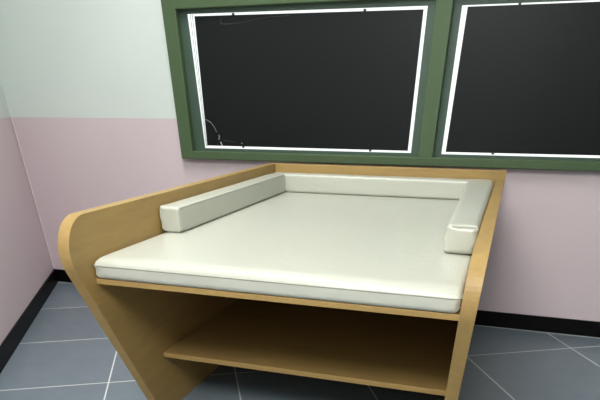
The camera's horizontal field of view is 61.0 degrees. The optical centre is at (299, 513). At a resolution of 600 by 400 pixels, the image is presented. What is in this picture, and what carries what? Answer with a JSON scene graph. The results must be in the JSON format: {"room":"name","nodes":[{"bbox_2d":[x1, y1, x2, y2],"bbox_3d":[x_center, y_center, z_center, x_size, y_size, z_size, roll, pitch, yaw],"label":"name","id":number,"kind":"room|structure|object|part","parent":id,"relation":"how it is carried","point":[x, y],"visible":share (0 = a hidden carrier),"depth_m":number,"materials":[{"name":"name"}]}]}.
{"room":"baby changing room","nodes":[
{"label":"baby changing room","id":0,"kind":"room"},
{"bbox_2d":[0,81,53,344],"bbox_3d":[-1.264,-0.810,0.553,0.120,2.650,6.223,-7,40,-8],"label":"wall","id":1,"kind":"structure","parent":0,"point":[25,260],"depth_m":3.04,"materials":[{"name":"paint"}]},
{"bbox_2d":[0,269,57,373],"bbox_3d":[-1.199,0.177,1.372,0.010,0.084,6.223,-7,40,-8],"label":"baseboard","id":2,"kind":"structure","parent":1,"relation":"attached to","point":[14,337],"depth_m":2.95,"materials":[{"name":"black"}]},
{"bbox_2d":[0,0,599,321],"bbox_3d":[1.114,-2.178,2.230,6.095,2.650,0.120,12,41,14],"label":"wall","id":3,"kind":"structure","parent":0,"point":[86,84],"depth_m":2.87,"materials":[{"name":"paint"}]},
{"bbox_2d":[11,117,54,268],"bbox_3d":[-1.788,-2.117,3.431,0.008,0.871,0.008,12,41,14],"label":"trim","id":4,"kind":"structure","parent":3,"relation":"attached to","point":[11,117],"depth_m":3.40,"materials":[{"name":"white"}]},
{"bbox_2d":[55,269,599,337],"bbox_3d":[1.095,-1.144,2.992,6.095,0.084,0.010,12,41,14],"label":"baseboard","id":5,"kind":"structure","parent":3,"relation":"attached to","point":[484,318],"depth_m":2.92,"materials":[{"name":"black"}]},
{"bbox_2d":[161,0,599,171],"bbox_3d":[0.642,-2.062,2.412,2.806,0.690,0.047,12,41,14],"label":"window","id":6,"kind":"structure","parent":3,"relation":"in","point":[443,22],"depth_m":2.52,"materials":[{"name":"green paint"}]},
{"bbox_3d":[-0.002,-2.194,2.603,1.293,0.578,0.010,12,41,14],"label":"sash","id":7,"kind":"part","parent":6,"relation":"part of","materials":[{"name":"green paint"}]},
{"bbox_3d":[0.004,-2.195,2.606,1.207,0.551,0.002,12,41,14],"label":"pane","id":8,"kind":"part","parent":6,"relation":"part of","materials":[{"name":"black glass"}]},
{"bbox_2d":[194,9,423,151],"bbox_3d":[0.012,-2.188,2.598,1.148,0.544,0.010,12,41,14],"label":"board","id":9,"kind":"object","parent":6,"relation":"attached to","point":[322,80],"visible":1,"depth_m":2.58,"materials":[{"name":"black"}]},
{"bbox_3d":[1.291,-1.925,2.270,1.280,0.578,0.010,12,41,14],"label":"sash","id":10,"kind":"part","parent":6,"relation":"part of","materials":[{"name":"green paint"}]},
{"bbox_3d":[1.295,-1.920,2.277,1.214,0.539,0.002,12,41,14],"label":"pane","id":11,"kind":"part","parent":6,"relation":"part of","materials":[{"name":"black glass"}]},
{"bbox_2d":[446,2,599,154],"bbox_3d":[1.292,-1.918,2.272,1.168,0.535,0.008,12,41,14],"label":"board","id":12,"kind":"object","parent":6,"relation":"attached to","point":[528,80],"visible":1,"depth_m":2.33,"materials":[{"name":"black"}]},
{"bbox_2d":[0,282,599,399],"bbox_3d":[0.243,0.551,1.057,6.095,0.100,5.427,12,41,14],"label":"floor","id":13,"kind":"structure","parent":0,"point":[65,353],"depth_m":2.48,"materials":[{"name":"grey tile"}]},
{"bbox_2d":[58,163,506,399],"bbox_3d":[0.137,-0.940,2.193,1.223,0.779,1.739,12,41,14],"label":"table","id":14,"kind":"object","parent":13,"relation":"on","point":[170,339],"visible":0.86,"depth_m":2.01,"materials":[{"name":"brown wood"}]},
{"bbox_3d":[-0.419,-1.056,2.337,0.040,0.779,1.739,12,41,14],"label":"panel","id":15,"kind":"part","parent":14,"relation":"part of","materials":[{"name":"brown wood"}]},
{"bbox_2d":[94,192,471,312],"bbox_3d":[0.143,-1.140,2.056,1.140,0.060,1.639,12,41,14],"label":"changing pad","id":16,"kind":"object","parent":14,"relation":"on","point":[384,251],"visible":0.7,"depth_m":1.61,"materials":[{"name":"white leather"}]},
{"bbox_2d":[160,173,284,232],"bbox_3d":[-0.295,-1.401,2.262,0.087,0.084,1.119,12,41,14],"label":"bolster cushion","id":17,"kind":"object","parent":16,"relation":"on","point":[188,213],"visible":1,"depth_m":2.08,"materials":[{"name":"white leather"}]},
{"bbox_2d":[273,172,492,199],"bbox_3d":[0.387,-1.658,2.578,1.115,0.082,0.082,12,41,14],"label":"bolster cushion","id":18,"kind":"object","parent":16,"relation":"on","point":[367,185],"visible":0.77,"depth_m":2.54,"materials":[{"name":"white leather"}]},
{"bbox_2d":[443,181,493,253],"bbox_3d":[0.670,-1.190,2.002,0.130,0.083,1.146,12,41,14],"label":"bolster cushion","id":19,"kind":"object","parent":16,"relation":"on","point":[463,228],"visible":0.83,"depth_m":1.66,"materials":[{"name":"white leather"}]},
{"bbox_2d":[163,299,457,395],"bbox_3d":[0.197,-0.934,2.426,1.141,0.020,1.341,12,41,14],"label":"shelf","id":20,"kind":"object","parent":14,"relation":"attached to","point":[400,352],"depth_m":2.13,"materials":[{"name":"brown wood"}]},
{"bbox_3d":[0.430,-1.672,2.629,1.171,0.194,0.036,12,41,14],"label":"rail","id":21,"kind":"part","parent":14,"relation":"part of","materials":[{"name":"brown wood"}]},
{"bbox_3d":[0.690,-0.806,2.052,0.041,0.748,1.688,12,41,14],"label":"panel","id":22,"kind":"part","parent":14,"relation":"part of","materials":[{"name":"brown wood"}]}
]}

